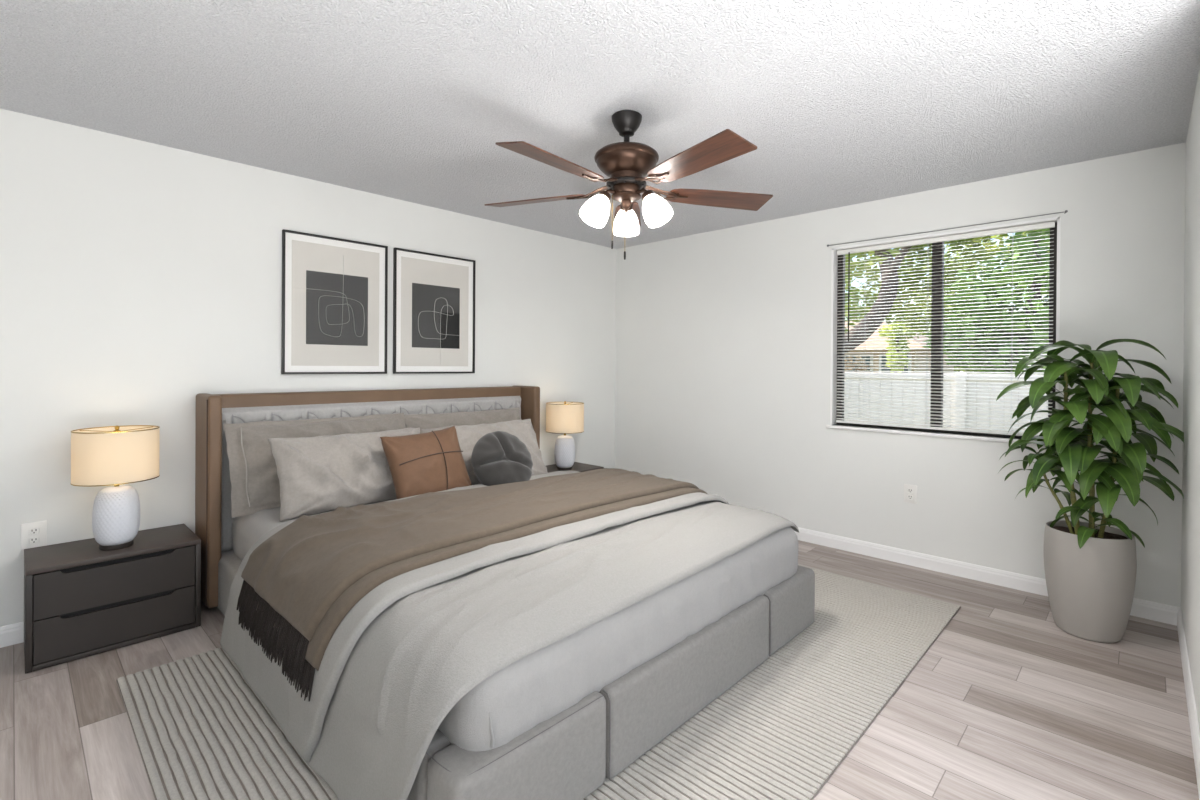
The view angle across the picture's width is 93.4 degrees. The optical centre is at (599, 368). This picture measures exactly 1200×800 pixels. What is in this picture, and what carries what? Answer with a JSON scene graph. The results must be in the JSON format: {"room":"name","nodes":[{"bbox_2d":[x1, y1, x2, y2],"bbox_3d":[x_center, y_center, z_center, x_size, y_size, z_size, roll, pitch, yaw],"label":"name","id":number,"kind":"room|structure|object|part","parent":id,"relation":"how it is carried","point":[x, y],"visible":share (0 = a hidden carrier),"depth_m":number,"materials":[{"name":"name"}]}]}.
{"room":"bedroom","nodes":[
{"label":"bedroom","id":0,"kind":"room"},
{"bbox_2d":[0,108,615,626],"bbox_3d":[-1.688,0.048,3.739,0.150,2.440,5.447,1,0,44],"label":"wall","id":1,"kind":"structure","parent":0,"point":[139,279],"depth_m":3.02,"materials":[{"name":"paint"}]},
{"bbox_2d":[0,621,23,647],"bbox_3d":[-1.637,1.222,3.688,0.013,0.092,5.147,1,0,44],"label":"baseboard","id":2,"kind":"structure","parent":1,"relation":"attached to","point":[11,634],"depth_m":2.59,"materials":[{"name":"white paint"}]},
{"bbox_2d":[21,521,46,550],"bbox_3d":[-2.643,0.782,2.640,0.010,0.125,0.086,1,0,44],"label":"wall outlet","id":3,"kind":"object","parent":1,"relation":"attached to","point":[34,534],"visible":1,"depth_m":2.64,"materials":[{"name":"white plastic"}]},
{"bbox_2d":[29,528,38,534],"bbox_3d":[-2.642,0.760,2.639,0.008,0.029,0.034,1,0,44],"label":"socket","id":4,"kind":"object","parent":3,"relation":"attached to","point":[32,531],"depth_m":2.64,"materials":[{"name":"white plastic"}]},
{"bbox_2d":[29,537,38,543],"bbox_3d":[-2.642,0.803,2.639,0.008,0.029,0.034,1,0,44],"label":"socket","id":5,"kind":"object","parent":3,"relation":"attached to","point":[32,540],"depth_m":2.64,"materials":[{"name":"white plastic"}]},
{"bbox_2d":[281,229,387,373],"bbox_3d":[-1.677,-0.397,3.618,0.026,0.866,0.648,1,0,44],"label":"framed picture","id":6,"kind":"object","parent":1,"relation":"attached to","point":[335,290],"visible":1,"depth_m":3.60,"materials":[{"name":"grey"}]},
{"bbox_2d":[393,247,475,373],"bbox_3d":[-1.193,-0.396,4.122,0.026,0.866,0.648,1,0,44],"label":"framed picture","id":7,"kind":"object","parent":1,"relation":"attached to","point":[434,294],"visible":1,"depth_m":4.10,"materials":[{"name":"grey"}]},
{"bbox_2d":[0,540,1198,799],"bbox_3d":[0.369,1.339,1.756,5.884,0.100,5.447,1,0,44],"label":"floor","id":8,"kind":"structure","parent":0,"point":[1006,703],"depth_m":2.11,"materials":[{"name":"wood"}]},
{"bbox_2d":[24,524,200,673],"bbox_3d":[-2.312,1.051,2.696,0.395,0.427,0.606,1,0,44],"label":"nightstand","id":9,"kind":"object","parent":8,"relation":"on","point":[82,600],"visible":0.99,"depth_m":2.55,"materials":[{"name":"grey wood"}]},
{"bbox_3d":[-2.180,1.151,2.569,0.018,0.179,0.556,1,0,44],"label":"drawer","id":10,"kind":"part","parent":9,"relation":"part of","materials":[{"name":"grey paint"}]},
{"bbox_3d":[-2.179,0.961,2.568,0.018,0.190,0.556,1,0,44],"label":"drawer","id":11,"kind":"part","parent":9,"relation":"part of","materials":[{"name":"grey paint"}]},
{"bbox_2d":[70,425,159,550],"bbox_3d":[-2.271,0.553,2.658,0.318,0.569,0.318,1,0,44],"label":"table lamp","id":12,"kind":"object","parent":9,"relation":"on","point":[117,455],"visible":1,"depth_m":2.58,"materials":[{"name":"beige fabric"}]},
{"bbox_3d":[-2.271,0.520,2.658,0.318,0.004,0.318,1,0,44],"label":"shade trim","id":13,"kind":"part","parent":12,"relation":"part of","materials":[{"name":"beige fabric"}]},
{"bbox_3d":[-2.270,0.403,2.657,0.316,0.234,0.316,1,0,44],"label":"lamp shade","id":14,"kind":"part","parent":12,"relation":"part of","materials":[{"name":"white fabric"}]},
{"bbox_3d":[-2.269,0.286,2.657,0.318,0.004,0.318,1,0,44],"label":"shade trim","id":15,"kind":"part","parent":12,"relation":"part of","materials":[{"name":"gold metal"}]},
{"bbox_3d":[-2.186,0.875,2.575,0.004,0.023,0.400,1,0,44],"label":"finger pull","id":16,"kind":"part","parent":9,"relation":"part of","materials":[{"name":"black wood"}]},
{"bbox_3d":[-2.187,1.070,2.576,0.004,0.023,0.400,1,0,44],"label":"finger pull","id":17,"kind":"part","parent":9,"relation":"part of","materials":[{"name":"black wood"}]},
{"bbox_2d":[116,564,960,799],"bbox_3d":[-0.007,1.276,2.677,2.295,0.012,3.262,1,0,44],"label":"area rug","id":18,"kind":"object","parent":8,"relation":"on","point":[201,732],"visible":0.24,"depth_m":2.04,"materials":[{"name":"beige fabric"}]},
{"bbox_2d":[195,385,814,799],"bbox_3d":[-0.528,0.706,2.987,2.561,1.116,2.203,1,0,44],"label":"bed","id":19,"kind":"object","parent":18,"relation":"on","point":[568,755],"visible":0.31,"depth_m":2.15,"materials":[{"name":"grey fabric"}]},
{"bbox_3d":[-1.215,1.123,2.270,2.218,0.280,0.120,1,0,44],"label":"rail","id":20,"kind":"part","parent":19,"relation":"part of","materials":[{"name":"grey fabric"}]},
{"bbox_3d":[-1.404,0.687,3.830,0.125,1.084,2.135,1,0,44],"label":"headboard","id":21,"kind":"part","parent":19,"relation":"part of","materials":[{"name":"brown wood"}]},
{"bbox_3d":[-1.343,0.609,3.772,0.055,0.782,2.061,1,0,44],"label":"quilted panel","id":22,"kind":"part","parent":19,"relation":"part of","materials":[{"name":"grey fabric"}]},
{"bbox_2d":[232,500,797,751],"bbox_3d":[-0.487,0.895,2.918,2.355,0.324,1.928,1,0,44],"label":"mattress","id":23,"kind":"object","parent":19,"relation":"on","point":[548,681],"visible":0.14,"depth_m":1.81,"materials":[{"name":"white fabric"}]},
{"bbox_2d":[223,413,404,516],"bbox_3d":[-1.569,0.521,3.264,0.290,0.462,1.008,1,0,41],"label":"pillow","id":24,"kind":"object","parent":23,"relation":"on","point":[254,479],"visible":0.44,"depth_m":2.98,"materials":[{"name":"beige fabric"}]},
{"bbox_2d":[267,427,419,521],"bbox_3d":[-1.320,0.552,3.087,0.847,0.399,0.342,0,0,-43],"label":"pillow","id":25,"kind":"object","parent":23,"relation":"on","point":[318,474],"visible":0.69,"depth_m":2.93,"materials":[{"name":"fabric"}]},
{"bbox_2d":[380,426,471,498],"bbox_3d":[-0.952,0.548,3.156,0.240,0.410,0.495,1,0,43],"label":"cushion","id":26,"kind":"object","parent":23,"relation":"on","point":[433,461],"visible":0.83,"depth_m":3.07,"materials":[{"name":"brown leather"}]},
{"bbox_2d":[404,407,521,433],"bbox_3d":[-0.907,0.527,3.973,0.242,0.450,0.961,1,0,44],"label":"pillow","id":27,"kind":"object","parent":23,"relation":"on","point":[437,420],"visible":0.27,"depth_m":3.88,"materials":[{"name":"beige fabric"}]},
{"bbox_2d":[421,419,547,484],"bbox_3d":[-0.718,0.557,3.673,0.850,0.401,0.308,0,0,-43],"label":"pillow","id":28,"kind":"object","parent":23,"relation":"on","point":[468,436],"visible":0.41,"depth_m":3.74,"materials":[{"name":"fabric"}]},
{"bbox_2d":[220,470,798,799],"bbox_3d":[-0.309,0.959,2.663,1.745,0.601,2.169,1,0,44],"label":"blanket","id":29,"kind":"object","parent":23,"relation":"on","point":[418,642],"visible":0.58,"depth_m":1.74,"materials":[{"name":"fabric"}]},
{"bbox_2d":[236,468,707,700],"bbox_3d":[-0.374,0.816,2.743,0.911,0.422,2.247,1,0,44],"label":"throw","id":30,"kind":"object","parent":29,"relation":"on","point":[300,583],"visible":0.95,"depth_m":2.16,"materials":[{"name":"brown fabric"}]},
{"bbox_2d":[471,431,532,485],"bbox_3d":[-0.579,0.557,3.368,0.382,0.356,0.263,0,0,-25],"label":"round cushion","id":31,"kind":"object","parent":29,"relation":"on","point":[498,457],"visible":0.88,"depth_m":3.29,"materials":[{"name":"grey fabric"}]},
{"bbox_3d":[-0.213,1.133,1.592,0.162,0.280,0.533,1,0,44],"label":"foot panel","id":32,"kind":"part","parent":19,"relation":"part of","materials":[{"name":"grey fabric"}]},
{"bbox_3d":[0.330,1.134,2.156,0.162,0.280,1.028,1,0,44],"label":"foot panel","id":33,"kind":"part","parent":19,"relation":"part of","materials":[{"name":"grey fabric"}]},
{"bbox_3d":[0.855,1.135,2.701,0.162,0.280,0.482,1,0,44],"label":"foot panel","id":34,"kind":"part","parent":19,"relation":"part of","materials":[{"name":"grey fabric"}]},
{"bbox_2d":[546,462,603,472],"bbox_3d":[-0.321,1.056,4.765,0.395,0.427,0.606,1,0,44],"label":"nightstand","id":35,"kind":"object","parent":8,"relation":"on","point":[580,467],"visible":0.04,"depth_m":4.81,"materials":[{"name":"grey paint"}]},
{"bbox_2d":[546,401,583,470],"bbox_3d":[-0.293,0.558,4.720,0.318,0.569,0.318,1,0,44],"label":"table lamp","id":36,"kind":"object","parent":35,"relation":"on","point":[564,417],"visible":1,"depth_m":4.63,"materials":[{"name":"beige fabric"}]},
{"bbox_3d":[-0.292,0.408,4.719,0.316,0.234,0.316,1,0,44],"label":"lamp shade","id":37,"kind":"part","parent":36,"relation":"part of","materials":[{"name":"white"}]},
{"bbox_3d":[-0.291,0.291,4.719,0.318,0.004,0.318,1,0,44],"label":"shade trim","id":38,"kind":"part","parent":36,"relation":"part of","materials":[{"name":"gold metal"}]},
{"bbox_2d":[996,339,1184,642],"bbox_3d":[2.398,0.577,2.813,0.697,1.439,0.675,1,0,44],"label":"potted plant","id":39,"kind":"object","parent":8,"relation":"on","point":[1090,568],"visible":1,"depth_m":2.69,"materials":[{"name":"green plant"}]},
{"bbox_3d":[2.403,1.045,2.785,0.346,0.503,0.346,1,0,44],"label":"planter","id":40,"kind":"part","parent":39,"relation":"part of","materials":[{"name":"beige ceramic"}]},
{"bbox_2d":[0,0,1199,248],"bbox_3d":[0.386,-1.211,1.746,5.884,0.120,5.447,1,0,44],"label":"ceiling","id":41,"kind":"structure","parent":0,"point":[841,103],"depth_m":2.32,"materials":[{"name":"white paint"}]},
{"bbox_2d":[484,110,772,259],"bbox_3d":[0.105,-0.830,2.559,1.394,0.652,1.361,1,0,44],"label":"ceiling fan","id":42,"kind":"object","parent":41,"relation":"hanging from","point":[626,164],"visible":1,"depth_m":2.51,"materials":[{"name":"brown wood"}]},
{"bbox_3d":[-0.307,-0.818,2.759,0.507,0.038,0.154,0,0,21],"label":"fan blade","id":43,"kind":"part","parent":42,"relation":"part of","materials":[{"name":"brown wood"}]},
{"bbox_3d":[-0.170,-0.815,2.238,0.154,0.038,0.507,1,0,39],"label":"fan blade","id":44,"kind":"part","parent":42,"relation":"part of","materials":[{"name":"brown wood"}]},
{"bbox_3d":[-0.023,-0.706,2.519,0.138,0.150,0.128,0,0,-27],"label":"lamp shade","id":45,"kind":"part","parent":42,"relation":"part of","materials":[{"name":"white glass"}]},
{"bbox_3d":[0.038,-0.777,2.550,0.100,0.061,0.058,0,0,-27],"label":"light arm","id":46,"kind":"part","parent":42,"relation":"part of","materials":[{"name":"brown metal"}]},
{"bbox_3d":[0.056,-0.679,2.546,0.003,0.205,0.002,1,0,44],"label":"pull chain","id":47,"kind":"part","parent":42,"relation":"part of","materials":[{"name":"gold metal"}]},
{"bbox_3d":[0.125,-0.777,2.685,0.058,0.061,0.100,0,0,3],"label":"light arm","id":48,"kind":"part","parent":42,"relation":"part of","materials":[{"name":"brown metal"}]},
{"bbox_3d":[0.128,-0.706,2.754,0.128,0.150,0.138,0,0,3],"label":"lamp shade","id":49,"kind":"part","parent":42,"relation":"part of","materials":[{"name":"white glass"}]},
{"bbox_3d":[0.147,-0.816,3.050,0.154,0.038,0.507,0,0,3],"label":"fan blade","id":50,"kind":"part","parent":42,"relation":"part of","materials":[{"name":"wood"}]},
{"bbox_3d":[0.198,-0.776,2.542,0.100,0.061,0.058,1,0,33],"label":"light arm","id":51,"kind":"part","parent":42,"relation":"part of","materials":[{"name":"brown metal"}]},
{"bbox_3d":[0.255,-0.704,2.505,0.138,0.150,0.128,1,0,33],"label":"lamp shade","id":52,"kind":"part","parent":42,"relation":"part of","materials":[{"name":"white glass"}]},
{"bbox_3d":[0.368,-0.811,2.207,0.154,0.038,0.507,0,0,-33],"label":"fan blade","id":53,"kind":"part","parent":42,"relation":"part of","materials":[{"name":"brown wood"}]},
{"bbox_3d":[0.564,-0.811,2.709,0.507,0.038,0.154,0,0,-15],"label":"fan blade","id":54,"kind":"part","parent":42,"relation":"part of","materials":[{"name":"brown wood"}]},
{"bbox_2d":[615,142,1185,607],"bbox_3d":[1.642,0.068,4.210,3.996,2.440,0.150,1,0,44],"label":"wall","id":55,"kind":"structure","parent":0,"point":[723,353],"depth_m":3.91,"materials":[{"name":"paint"}]},
{"bbox_2d":[904,484,916,503],"bbox_3d":[2.039,0.825,3.715,0.078,0.120,0.010,1,0,44],"label":"wall outlet","id":56,"kind":"object","parent":55,"relation":"attached to","point":[910,491],"visible":1,"depth_m":3.71,"materials":[{"name":"white plastic"}]},
{"bbox_2d":[826,217,1059,444],"bbox_3d":[2.160,-0.213,3.668,1.324,1.296,0.143,1,0,44],"label":"window","id":57,"kind":"structure","parent":55,"relation":"in","point":[1056,237],"depth_m":3.68,"materials":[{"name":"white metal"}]},
{"bbox_3d":[2.146,0.424,3.660,1.324,0.022,0.113,1,0,44],"label":"sill","id":58,"kind":"part","parent":57,"relation":"part of","materials":[{"name":"white paint"}]},
{"bbox_2d":[836,222,1054,435],"bbox_3d":[2.152,-0.224,3.661,1.230,1.238,0.039,1,0,44],"label":"window blind","id":59,"kind":"object","parent":57,"relation":"attached to","point":[1012,230],"visible":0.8,"depth_m":3.62,"materials":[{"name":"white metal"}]},
{"bbox_3d":[1.853,-0.221,3.956,0.001,1.202,0.027,1,0,44],"label":"ladder cord","id":60,"kind":"part","parent":59,"relation":"part of","materials":[{"name":"white fabric"}]},
{"bbox_3d":[2.134,-0.218,3.686,0.001,1.202,0.027,1,0,44],"label":"ladder cord","id":61,"kind":"part","parent":59,"relation":"part of","materials":[{"name":"white fabric"}]},
{"bbox_3d":[2.152,0.387,3.667,1.224,0.016,0.026,1,0,44],"label":"rail","id":62,"kind":"part","parent":59,"relation":"part of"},
{"bbox_3d":[2.458,-0.215,3.373,0.001,1.202,0.027,1,0,44],"label":"ladder cord","id":63,"kind":"part","parent":59,"relation":"part of","materials":[{"name":"white fabric"}]},
{"bbox_2d":[827,210,1067,246],"bbox_3d":[2.127,-0.881,3.627,1.349,0.021,0.020,1,0,44],"label":"curtain rod","id":64,"kind":"object","parent":55,"relation":"attached to","point":[1066,211],"visible":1,"depth_m":3.52,"materials":[{"name":"grey metal"}]},
{"bbox_2d":[795,527,1179,625],"bbox_3d":[1.534,1.241,4.198,3.876,0.092,0.013,1,0,44],"label":"baseboard","id":65,"kind":"structure","parent":55,"relation":"attached to","point":[1150,610],"depth_m":3.52,"materials":[{"name":"white paint"}]},
{"bbox_2d":[1181,67,1199,728],"bbox_3d":[2.415,0.081,2.219,0.120,2.440,1.647,1,0,44],"label":"wall","id":66,"kind":"structure","parent":0,"point":[1190,545],"depth_m":2.30,"materials":[{"name":"paint"}]},
{"bbox_2d":[1177,608,1199,799],"bbox_3d":[2.360,1.254,2.269,0.013,0.092,1.647,1,0,44],"label":"baseboard","id":67,"kind":"structure","parent":66,"relation":"attached to","point":[1191,705],"depth_m":2.11,"materials":[{"name":"white paint"}]},
{"label":"outside","id":68,"kind":"structure","parent":0,"visible":0},
{"bbox_3d":[12.467,1.551,18.738,36.000,0.100,35.703,1,0,44],"label":"ground","id":69,"kind":"structure","parent":68,"visible":0},
{"bbox_2d":[845,278,867,320],"bbox_3d":[9.484,-1.744,24.205,5.203,6.446,3.629,1,0,44],"label":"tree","id":70,"kind":"object","parent":69,"relation":"on","point":[845,278],"visible":0.02,"depth_m":23.35,"materials":[{"name":"green plant"}]},
{"bbox_2d":[844,356,875,371],"bbox_3d":[5.859,0.586,13.210,1.242,1.789,0.718,1,0,44],"label":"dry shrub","id":71,"kind":"object","parent":69,"relation":"on","point":[853,366],"visible":0.2,"depth_m":13.05,"materials":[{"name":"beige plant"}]},
{"bbox_2d":[878,321,917,372],"bbox_3d":[4.938,0.341,9.414,0.590,2.296,0.523,1,0,44],"label":"tree","id":72,"kind":"object","parent":69,"relation":"on","point":[893,326],"visible":0.61,"depth_m":9.35,"materials":[{"name":"plant"}]},
{"bbox_2d":[844,321,953,372],"bbox_3d":[6.480,0.014,18.052,8.300,2.900,4.800,1,0,44],"label":"house","id":73,"kind":"structure","parent":69,"relation":"on","point":[877,337],"depth_m":14.64,"materials":[{"name":"beige paint"}]},
{"bbox_3d":[6.802,-0.021,14.925,0.620,0.600,0.020,1,0,44],"label":"pane","id":74,"kind":"part","parent":73,"relation":"part of","materials":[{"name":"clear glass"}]},
{"bbox_3d":[7.450,-0.014,14.301,0.620,0.600,0.020,1,0,44],"label":"pane","id":75,"kind":"part","parent":73,"relation":"part of","materials":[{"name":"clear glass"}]},
{"bbox_2d":[845,234,1009,351],"bbox_3d":[5.654,-1.615,11.218,6.593,6.409,4.607,1,0,44],"label":"oak tree","id":76,"kind":"object","parent":69,"relation":"on","point":[892,252],"visible":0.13,"depth_m":11.34,"materials":[{"name":"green plant"}]},
{"bbox_2d":[844,371,1047,433],"bbox_3d":[4.575,0.761,8.086,12.612,1.460,0.134,1,0,44],"label":"vinyl fence","id":77,"kind":"object","parent":69,"relation":"on","point":[908,376],"visible":0.09,"depth_m":7.86,"materials":[{"name":"white plastic"}]},
{"bbox_3d":[4.939,0.765,7.736,0.134,1.460,0.134,1,0,44],"label":"post","id":78,"kind":"part","parent":77,"relation":"part of","materials":[{"name":"white plastic"}]},
{"bbox_2d":[892,245,1023,373],"bbox_3d":[13.161,-1.532,20.576,5.148,6.100,3.755,1,0,44],"label":"tree","id":79,"kind":"object","parent":69,"relation":"on","point":[958,253],"visible":0.04,"depth_m":20.42,"materials":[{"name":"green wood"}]},
{"bbox_2d":[923,228,1049,403],"bbox_3d":[7.319,-0.640,9.076,3.704,4.319,2.803,1,0,44],"label":"broadleaf tree","id":80,"kind":"object","parent":69,"relation":"on","point":[1034,233],"visible":0.36,"depth_m":9.09,"materials":[{"name":"green plant"}]},
{"bbox_2d":[964,229,1048,259],"bbox_3d":[9.486,-1.391,10.304,5.443,5.835,2.942,1,0,44],"label":"leaning tree","id":81,"kind":"object","parent":69,"relation":"on","point":[990,248],"visible":0.02,"depth_m":11.55,"materials":[{"name":"plant"}]}
]}

